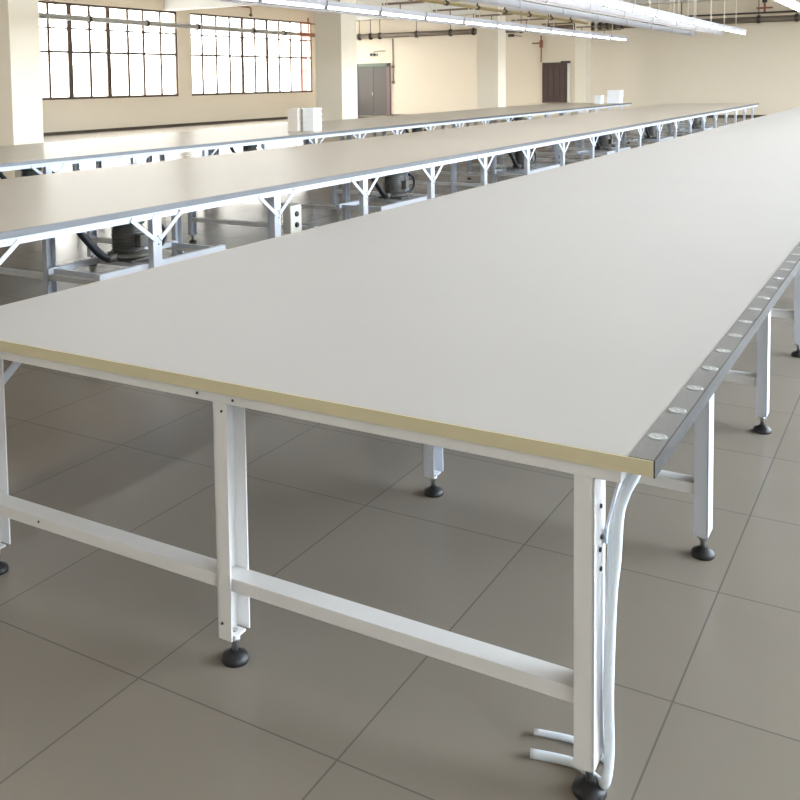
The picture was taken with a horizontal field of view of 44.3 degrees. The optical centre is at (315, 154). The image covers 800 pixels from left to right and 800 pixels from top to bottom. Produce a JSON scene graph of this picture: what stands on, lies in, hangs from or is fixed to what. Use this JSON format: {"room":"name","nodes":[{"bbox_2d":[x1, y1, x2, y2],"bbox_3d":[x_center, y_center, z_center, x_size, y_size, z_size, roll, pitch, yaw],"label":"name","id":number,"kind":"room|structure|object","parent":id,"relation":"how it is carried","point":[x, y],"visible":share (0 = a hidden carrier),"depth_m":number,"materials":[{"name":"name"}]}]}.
{"room":"textile factory","nodes":[
{"label":"textile factory","id":0,"kind":"room"},
{"bbox_2d":[39,0,315,132],"bbox_3d":[-12.063,-2.821,28.761,0.300,5.100,46.600,2,5,32],"label":"wall","id":1,"kind":"structure","parent":0,"point":[104,113],"depth_m":39.08,"materials":[{"name":"beige paint"}]},
{"bbox_2d":[38,0,178,99],"bbox_3d":[-8.018,-3.662,34.963,0.080,3.350,9.290,2,5,32],"label":"window","id":2,"kind":"structure","parent":1,"relation":"in","point":[68,27],"depth_m":35.59,"materials":[{"name":"brown"}]},
{"bbox_2d":[43,117,287,135],"bbox_3d":[-11.882,-0.324,28.852,0.025,0.100,46.000,2,5,32],"label":"baseboard","id":3,"kind":"structure","parent":1,"relation":"attached to","point":[273,118],"depth_m":37.79,"materials":[{"name":"brown"}]},
{"bbox_2d":[39,12,314,36],"bbox_3d":[-5.125,-5.386,38.965,0.419,0.924,19.164,2,5,32],"label":"pipe","id":4,"kind":"object","parent":1,"relation":"attached to","point":[88,18],"visible":0.83,"depth_m":37.82,"materials":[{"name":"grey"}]},
{"bbox_2d":[238,6,251,16],"bbox_3d":[-3.772,-6.134,41.366,0.108,0.458,3.560,2,5,32],"label":"conduit","id":5,"kind":"object","parent":1,"relation":"attached to","point":[250,14],"visible":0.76,"depth_m":42.76,"materials":[{"name":"brown"}]},
{"bbox_2d":[190,13,312,95],"bbox_3d":[-2.662,-4.361,43.420,0.080,3.350,9.160,2,5,32],"label":"window","id":6,"kind":"structure","parent":1,"relation":"in","point":[229,36],"depth_m":43.22,"materials":[{"name":"brown"}]},
{"bbox_2d":[357,0,799,39],"bbox_3d":[13.222,-5.530,39.195,30.791,1.002,0.310,2,5,32],"label":"drain pipe","id":7,"kind":"object","parent":1,"relation":"attached to","point":[796,17],"visible":0.58,"depth_m":39.93,"materials":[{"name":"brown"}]},
{"bbox_2d":[756,0,772,11],"bbox_3d":[16.942,-5.643,36.829,0.560,0.560,0.180,2,5,32],"label":"valve","id":8,"kind":"object","parent":7,"relation":"on","point":[764,8],"visible":1,"depth_m":36.81,"materials":[{"name":"brown metal"}]},
{"bbox_2d":[163,0,251,10],"bbox_3d":[7.320,-5.538,30.022,30.998,0.539,0.600,2,5,32],"label":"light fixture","id":9,"kind":"structure","parent":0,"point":[169,5],"depth_m":37.28,"materials":[{"name":"paint"}]},
{"bbox_2d":[255,0,466,10],"bbox_3d":[1.121,-5.099,20.221,31.600,0.200,46.600,2,5,32],"label":"ceiling","id":10,"kind":"structure","parent":0,"point":[363,2],"depth_m":42.98,"materials":[{"name":"paint"}]},
{"bbox_2d":[258,0,326,8],"bbox_3d":[-0.366,-3.425,14.846,0.110,2.320,1.780,2,5,32],"label":"tube light","id":11,"kind":"object","parent":10,"relation":"hanging from","point":[322,4],"visible":1,"depth_m":15.12,"materials":[{"name":"beige plastic"}]},
{"bbox_2d":[326,0,380,14],"bbox_3d":[0.606,-3.551,16.379,0.110,2.320,1.780,2,5,32],"label":"tube light","id":12,"kind":"object","parent":10,"relation":"hanging from","point":[335,5],"visible":0.96,"depth_m":16.39,"materials":[{"name":"beige plastic"}]},
{"bbox_2d":[380,0,425,19],"bbox_3d":[1.577,-3.678,17.913,0.110,2.320,1.780,2,5,32],"label":"tube light","id":13,"kind":"object","parent":10,"relation":"hanging from","point":[384,10],"visible":0.96,"depth_m":17.91,"materials":[{"name":"beige plastic"}]},
{"bbox_2d":[210,0,620,40],"bbox_3d":[2.882,-3.948,20.980,0.920,2.265,25.800,2,5,32],"label":"track","id":14,"kind":"object","parent":10,"relation":"hanging from","point":[230,1],"visible":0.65,"depth_m":20.68,"materials":[{"name":"grey metal"}]},
{"bbox_2d":[425,3,464,23],"bbox_3d":[2.549,-3.805,19.447,0.110,2.320,1.780,2,5,32],"label":"tube light","id":15,"kind":"object","parent":10,"relation":"hanging from","point":[429,16],"visible":0.96,"depth_m":19.43,"materials":[{"name":"beige"}]},
{"bbox_2d":[464,2,497,26],"bbox_3d":[3.520,-3.932,20.981,0.110,2.320,1.780,2,5,32],"label":"tube light","id":16,"kind":"object","parent":10,"relation":"hanging from","point":[476,21],"visible":0.97,"depth_m":20.95,"materials":[{"name":"beige"}]},
{"bbox_2d":[409,0,587,24],"bbox_3d":[2.366,-3.662,16.821,0.090,2.225,15.400,2,5,32],"label":"pipe","id":17,"kind":"object","parent":10,"relation":"hanging from","point":[446,3],"visible":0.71,"depth_m":18.69,"materials":[{"name":"grey"}]},
{"bbox_2d":[497,7,525,29],"bbox_3d":[4.492,-4.059,22.514,0.110,2.320,1.780,2,5,32],"label":"tube light","id":18,"kind":"object","parent":10,"relation":"hanging from","point":[502,24],"visible":0.91,"depth_m":22.49,"materials":[{"name":"beige plastic"}]},
{"bbox_2d":[526,24,551,32],"bbox_3d":[5.463,-4.186,24.048,0.110,2.320,1.780,2,5,32],"label":"tube light","id":19,"kind":"object","parent":10,"relation":"hanging from","point":[528,27],"visible":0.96,"depth_m":24.08,"materials":[{"name":"beige plastic"}]},
{"bbox_2d":[551,6,573,34],"bbox_3d":[6.435,-4.312,25.582,0.110,2.320,1.780,2,5,32],"label":"tube light","id":20,"kind":"object","parent":10,"relation":"hanging from","point":[554,30],"visible":0.93,"depth_m":25.56,"materials":[{"name":"beige plastic"}]},
{"bbox_2d":[461,0,694,35],"bbox_3d":[5.994,-4.002,20.962,0.150,2.265,20.300,2,5,32],"label":"track","id":21,"kind":"object","parent":10,"relation":"hanging from","point":[515,4],"visible":0.94,"depth_m":19.85,"materials":[{"name":"grey metal"}]},
{"bbox_2d":[573,0,593,36],"bbox_3d":[7.407,-4.439,27.116,0.110,2.320,1.780,2,5,32],"label":"tube light","id":22,"kind":"object","parent":10,"relation":"hanging from","point":[576,32],"visible":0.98,"depth_m":27.09,"materials":[{"name":"beige plastic"}]},
{"bbox_2d":[579,0,604,5],"bbox_3d":[4.279,-3.560,15.452,0.110,2.300,1.780,2,5,32],"label":"tube light","id":23,"kind":"object","parent":10,"relation":"hanging from","point":[599,2],"visible":1,"depth_m":15.97,"materials":[{"name":"beige plastic"}]},
{"bbox_2d":[593,32,610,38],"bbox_3d":[8.378,-4.566,28.649,0.110,2.320,1.780,2,5,32],"label":"tube light","id":24,"kind":"object","parent":10,"relation":"hanging from","point":[597,35],"visible":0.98,"depth_m":28.66,"materials":[{"name":"beige plastic"}]},
{"bbox_2d":[604,0,632,11],"bbox_3d":[5.250,-3.687,16.986,0.110,2.300,1.780,2,5,32],"label":"tube light","id":25,"kind":"object","parent":10,"relation":"hanging from","point":[618,4],"visible":0.96,"depth_m":17.04,"materials":[{"name":"beige plastic"}]},
{"bbox_2d":[611,7,626,40],"bbox_3d":[9.350,-4.693,30.183,0.110,2.320,1.780,2,5,32],"label":"tube light","id":26,"kind":"object","parent":10,"relation":"hanging from","point":[616,37],"visible":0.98,"depth_m":30.10,"materials":[{"name":"beige plastic"}]},
{"bbox_2d":[523,0,722,34],"bbox_3d":[6.376,-3.931,20.014,0.150,2.285,21.100,2,5,32],"label":"track","id":27,"kind":"object","parent":10,"relation":"hanging from","point":[570,4],"visible":0.9,"depth_m":19.75,"materials":[{"name":"grey metal"}]},
{"bbox_2d":[632,0,656,16],"bbox_3d":[6.222,-3.813,18.520,0.110,2.300,1.780,2,5,32],"label":"tube light","id":28,"kind":"object","parent":10,"relation":"hanging from","point":[636,8],"visible":0.91,"depth_m":18.52,"materials":[{"name":"beige plastic"}]},
{"bbox_2d":[655,0,677,20],"bbox_3d":[7.194,-3.940,20.053,0.110,2.300,1.780,2,5,32],"label":"tube light","id":29,"kind":"object","parent":10,"relation":"hanging from","point":[663,14],"visible":0.88,"depth_m":20.00,"materials":[{"name":"beige plastic"}]},
{"bbox_2d":[677,0,694,23],"bbox_3d":[8.165,-4.067,21.587,0.110,2.300,1.780,2,5,32],"label":"tube light","id":30,"kind":"object","parent":10,"relation":"hanging from","point":[682,18],"visible":0.91,"depth_m":21.50,"materials":[{"name":"beige"}]},
{"bbox_2d":[694,1,710,26],"bbox_3d":[9.137,-4.194,23.121,0.110,2.300,1.780,2,5,32],"label":"tube light","id":31,"kind":"object","parent":10,"relation":"hanging from","point":[700,22],"visible":0.88,"depth_m":23.04,"materials":[{"name":"beige"}]},
{"bbox_2d":[707,0,723,29],"bbox_3d":[10.108,-4.321,24.654,0.110,2.300,1.780,2,5,32],"label":"tube light","id":32,"kind":"object","parent":10,"relation":"hanging from","point":[713,25],"visible":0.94,"depth_m":24.56,"materials":[{"name":"beige"}]},
{"bbox_2d":[723,0,735,32],"bbox_3d":[11.080,-4.448,26.188,0.110,2.300,1.780,2,5,32],"label":"tube light","id":33,"kind":"object","parent":10,"relation":"hanging from","point":[726,28],"visible":0.89,"depth_m":25.99,"materials":[{"name":"beige"}]},
{"bbox_2d":[735,0,746,34],"bbox_3d":[12.051,-4.574,27.722,0.110,2.300,1.780,2,5,32],"label":"tube light","id":34,"kind":"object","parent":10,"relation":"hanging from","point":[738,30],"visible":0.88,"depth_m":27.61,"materials":[{"name":"beige"}]},
{"bbox_2d":[775,0,790,6],"bbox_3d":[7.839,-3.690,16.402,0.110,2.300,1.780,2,5,32],"label":"tube light","id":35,"kind":"object","parent":10,"relation":"hanging from","point":[786,3],"visible":1,"depth_m":16.83,"materials":[{"name":"beige plastic"}]},
{"bbox_2d":[789,0,799,11],"bbox_3d":[8.810,-3.817,17.936,0.110,2.300,1.780,2,5,32],"label":"tube light","id":36,"kind":"object","parent":10,"relation":"hanging from","point":[794,4],"visible":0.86,"depth_m":17.86,"materials":[{"name":"beige plastic"}]},
{"bbox_2d":[0,116,799,799],"bbox_3d":[1.214,0.187,20.599,31.600,0.200,46.600,2,5,32],"label":"floor","id":37,"kind":"structure","parent":0,"point":[115,682],"depth_m":2.96,"materials":[{"name":"tile"}]},
{"bbox_2d":[0,0,43,178],"bbox_3d":[-4.714,-1.963,14.974,0.720,5.098,0.590,2,5,32],"label":"pillar","id":38,"kind":"structure","parent":37,"relation":"on","point":[21,110],"depth_m":14.75,"materials":[{"name":"paint"}]},
{"bbox_2d":[0,103,631,176],"bbox_3d":[1.136,-0.255,19.781,2.620,0.802,30.200,2,5,32],"label":"table","id":39,"kind":"object","parent":37,"relation":"on","point":[47,155],"visible":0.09,"depth_m":15.04,"materials":[{"name":"laminate"}]},
{"bbox_2d":[0,167,54,178],"bbox_3d":[-3.265,0.251,11.008,0.295,0.371,0.794,2,5,32],"label":"air blower","id":40,"kind":"object","parent":39,"relation":"on","point":[25,172],"visible":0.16,"depth_m":10.98,"materials":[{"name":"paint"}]},
{"bbox_2d":[230,145,261,152],"bbox_3d":[-1.023,-0.041,14.547,0.295,0.371,0.794,2,5,32],"label":"air blower","id":41,"kind":"object","parent":39,"relation":"on","point":[250,147],"visible":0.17,"depth_m":14.51,"materials":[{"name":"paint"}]},
{"bbox_2d":[287,108,302,130],"bbox_3d":[-0.319,-0.580,16.374,0.220,0.383,0.270,2,5,32],"label":"storage box","id":42,"kind":"object","parent":39,"relation":"on","point":[295,117],"visible":0.86,"depth_m":16.27,"materials":[{"name":"white plastic"}]},
{"bbox_2d":[302,125,321,130],"bbox_3d":[-0.058,-0.435,16.298,0.234,0.094,0.264,2,5,32],"label":"plastic crate","id":43,"kind":"object","parent":39,"relation":"on","point":[305,127],"visible":0.91,"depth_m":16.21,"materials":[{"name":"white plastic"}]},
{"bbox_2d":[302,119,321,125],"bbox_3d":[-0.060,-0.531,16.291,0.234,0.094,0.264,2,5,32],"label":"plastic crate","id":44,"kind":"object","parent":43,"relation":"on","point":[318,121],"visible":0.89,"depth_m":16.20,"materials":[{"name":"white plastic"}]},
{"bbox_2d":[302,113,321,119],"bbox_3d":[-0.061,-0.626,16.284,0.234,0.094,0.264,2,5,32],"label":"plastic crate","id":45,"kind":"object","parent":44,"relation":"on","point":[305,116],"visible":0.92,"depth_m":16.19,"materials":[{"name":"white plastic"}]},
{"bbox_2d":[302,108,321,113],"bbox_3d":[-0.063,-0.722,16.277,0.234,0.094,0.264,2,5,32],"label":"plastic crate","id":46,"kind":"object","parent":45,"relation":"on","point":[305,110],"visible":1,"depth_m":16.18,"materials":[{"name":"white plastic"}]},
{"bbox_2d":[405,127,426,132],"bbox_3d":[1.966,-0.432,19.266,0.295,0.371,0.794,2,5,32],"label":"air blower","id":47,"kind":"object","parent":39,"relation":"on","point":[420,128],"visible":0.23,"depth_m":19.24,"materials":[{"name":"paint"}]},
{"bbox_2d":[510,117,524,120],"bbox_3d":[4.956,-0.822,23.985,0.295,0.371,0.794,2,5,32],"label":"air blower","id":48,"kind":"object","parent":39,"relation":"on","point":[515,118],"visible":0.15,"depth_m":23.96,"materials":[{"name":"paint"}]},
{"bbox_2d":[595,95,603,103],"bbox_3d":[9.097,-1.752,31.316,0.224,0.258,0.374,2,5,32],"label":"plastic crate","id":49,"kind":"object","parent":39,"relation":"on","point":[599,99],"visible":1,"depth_m":31.18,"materials":[{"name":"white plastic"}]},
{"bbox_2d":[606,97,622,102],"bbox_3d":[9.645,-1.743,31.474,0.424,0.198,0.424,2,5,32],"label":"plastic crate","id":50,"kind":"object","parent":39,"relation":"on","point":[609,99],"visible":0.9,"depth_m":31.31,"materials":[{"name":"white plastic"}]},
{"bbox_2d":[607,90,623,96],"bbox_3d":[9.659,-1.952,31.448,0.424,0.218,0.424,2,5,32],"label":"plastic crate","id":51,"kind":"object","parent":50,"relation":"on","point":[611,93],"visible":1,"depth_m":31.28,"materials":[{"name":"white plastic"}]},
{"bbox_2d":[315,0,357,142],"bbox_3d":[0.483,-2.641,23.177,0.720,5.098,0.720,2,5,32],"label":"pillar","id":52,"kind":"structure","parent":37,"relation":"on","point":[335,33],"depth_m":22.94,"materials":[{"name":"paint"}]},
{"bbox_2d":[0,103,758,294],"bbox_3d":[4.147,-0.109,16.996,2.590,0.802,28.700,2,5,32],"label":"table","id":53,"kind":"object","parent":37,"relation":"on","point":[45,207],"visible":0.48,"depth_m":8.95,"materials":[{"name":"laminate"}]},
{"bbox_2d":[76,221,166,262],"bbox_3d":[-1.319,0.535,6.570,0.295,0.371,0.794,2,5,32],"label":"air blower","id":54,"kind":"object","parent":53,"relation":"on","point":[128,243],"visible":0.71,"depth_m":6.54,"materials":[{"name":"paint"}]},
{"bbox_2d":[283,204,301,233],"bbox_3d":[-0.185,0.529,7.962,0.098,0.230,0.160,2,5,32],"label":"switch box","id":55,"kind":"object","parent":53,"relation":"attached to","point":[292,212],"visible":0.9,"depth_m":7.91,"materials":[{"name":"beige plastic"}]},
{"bbox_2d":[371,172,415,198],"bbox_3d":[0.763,0.263,9.857,0.295,0.371,0.794,2,5,32],"label":"air blower","id":56,"kind":"object","parent":53,"relation":"on","point":[395,185],"visible":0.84,"depth_m":9.83,"materials":[{"name":"paint"}]},
{"bbox_2d":[508,149,536,168],"bbox_3d":[2.722,0.007,12.950,0.295,0.371,0.794,2,5,32],"label":"air blower","id":57,"kind":"object","parent":53,"relation":"on","point":[518,160],"visible":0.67,"depth_m":12.93,"materials":[{"name":"paint"}]},
{"bbox_2d":[595,134,612,149],"bbox_3d":[4.724,-0.254,16.110,0.295,0.371,0.794,2,5,32],"label":"air blower","id":58,"kind":"object","parent":53,"relation":"on","point":[603,141],"visible":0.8,"depth_m":16.08,"materials":[{"name":"paint"}]},
{"bbox_2d":[643,125,656,138],"bbox_3d":[6.486,-0.484,18.891,0.295,0.371,0.794,2,5,32],"label":"air blower","id":59,"kind":"object","parent":53,"relation":"on","point":[651,131],"visible":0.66,"depth_m":18.86,"materials":[{"name":"paint"}]},
{"bbox_2d":[688,117,701,128],"bbox_3d":[8.674,-0.770,22.346,0.295,0.371,0.794,2,5,32],"label":"air blower","id":60,"kind":"object","parent":53,"relation":"on","point":[697,122],"visible":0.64,"depth_m":22.32,"materials":[{"name":"paint"}]},
{"bbox_2d":[0,107,799,799],"bbox_3d":[7.407,-0.012,14.820,2.370,0.804,28.900,2,5,32],"label":"table","id":61,"kind":"object","parent":37,"relation":"on","point":[579,319],"visible":1,"depth_m":3.12,"materials":[{"name":"white laminate"}]},
{"bbox_2d":[534,473,629,762],"bbox_3d":[0.621,1.033,2.236,0.087,0.760,0.281,-3,5,-30],"label":"power cable","id":62,"kind":"object","parent":61,"relation":"hanging from","point":[537,732],"visible":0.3,"depth_m":2.14,"materials":[{"name":"white plastic"}]},
{"bbox_2d":[530,473,640,789],"bbox_3d":[0.601,1.037,2.180,0.065,0.763,0.267,-5,6,-44],"label":"power cable","id":63,"kind":"object","parent":61,"relation":"hanging from","point":[604,782],"visible":0.84,"depth_m":2.11,"materials":[{"name":"white plastic"}]},
{"bbox_2d":[477,3,505,124],"bbox_3d":[5.632,-3.313,31.305,0.720,5.098,0.650,2,5,32],"label":"pillar","id":64,"kind":"structure","parent":37,"relation":"on","point":[491,43],"depth_m":31.08,"materials":[{"name":"paint"}]},
{"bbox_2d":[575,0,590,113],"bbox_3d":[10.684,-3.955,39.029,0.450,5.098,0.650,2,5,32],"label":"pillar","id":65,"kind":"structure","parent":37,"relation":"on","point":[582,45],"depth_m":38.81,"materials":[{"name":"paint"}]},
{"bbox_2d":[356,0,799,115],"bbox_3d":[13.526,-4.069,39.918,31.000,5.100,0.300,2,5,32],"label":"wall","id":66,"kind":"structure","parent":0,"point":[761,66],"depth_m":40.14,"materials":[{"name":"beige paint"}]},
{"bbox_2d":[357,63,390,115],"bbox_3d":[2.745,-3.064,46.598,1.830,2.520,0.088,2,5,32],"label":"door","id":67,"kind":"structure","parent":66,"relation":"in","point":[373,79],"depth_m":46.55,"materials":[{"name":"grey metal"}]},
{"bbox_2d":[391,39,393,83],"bbox_3d":[3.627,-4.382,45.943,0.120,2.110,0.069,2,5,32],"label":"conduit","id":68,"kind":"object","parent":66,"relation":"attached to","point":[392,66],"visible":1,"depth_m":45.93,"materials":[{"name":"brown metal"}]},
{"bbox_2d":[314,0,721,22],"bbox_3d":[13.216,-6.308,39.330,30.998,0.539,0.690,2,5,32],"label":"trim","id":69,"kind":"structure","parent":66,"relation":"attached to","point":[424,7],"depth_m":43.39,"materials":[{"name":"paint"}]},
{"bbox_2d":[532,35,542,61],"bbox_3d":[9.564,-4.531,42.093,0.460,1.150,0.140,2,5,32],"label":"pipe","id":70,"kind":"object","parent":66,"relation":"attached to","point":[540,42],"visible":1,"depth_m":41.98,"materials":[{"name":"brown metal"}]},
{"bbox_2d":[524,103,570,117],"bbox_3d":[9.892,-1.871,41.613,1.750,0.600,0.970,2,5,32],"label":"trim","id":71,"kind":"structure","parent":66,"relation":"attached to","point":[553,114],"depth_m":41.33,"materials":[{"name":"paint"}]},
{"bbox_2d":[542,61,570,102],"bbox_3d":[10.293,-3.087,41.773,1.240,1.770,0.158,2,5,32],"label":"door","id":72,"kind":"structure","parent":66,"relation":"in","point":[556,76],"depth_m":41.78,"materials":[{"name":"brown wood"}]},
{"bbox_2d":[391,114,764,116],"bbox_3d":[13.481,-1.565,39.961,30.945,0.100,0.025,2,5,32],"label":"baseboard","id":73,"kind":"structure","parent":66,"relation":"attached to","point":[391,114],"depth_m":38.20,"materials":[{"name":"brown"}]},
{"label":"outside","id":74,"kind":"structure","parent":0,"visible":0},
{"bbox_3d":[-1.230,3.769,27.190,210.000,0.200,220.000,2,5,32],"label":"ground","id":75,"kind":"structure","parent":74,"visible":0},
{"bbox_2d":[302,24,307,90],"bbox_3d":[3.678,-5.194,58.749,2.800,13.000,12.320,2,5,32],"label":"building","id":76,"kind":"structure","parent":75,"relation":"on","point":[304,26],"depth_m":54.24,"materials":[{"name":"white glass"}]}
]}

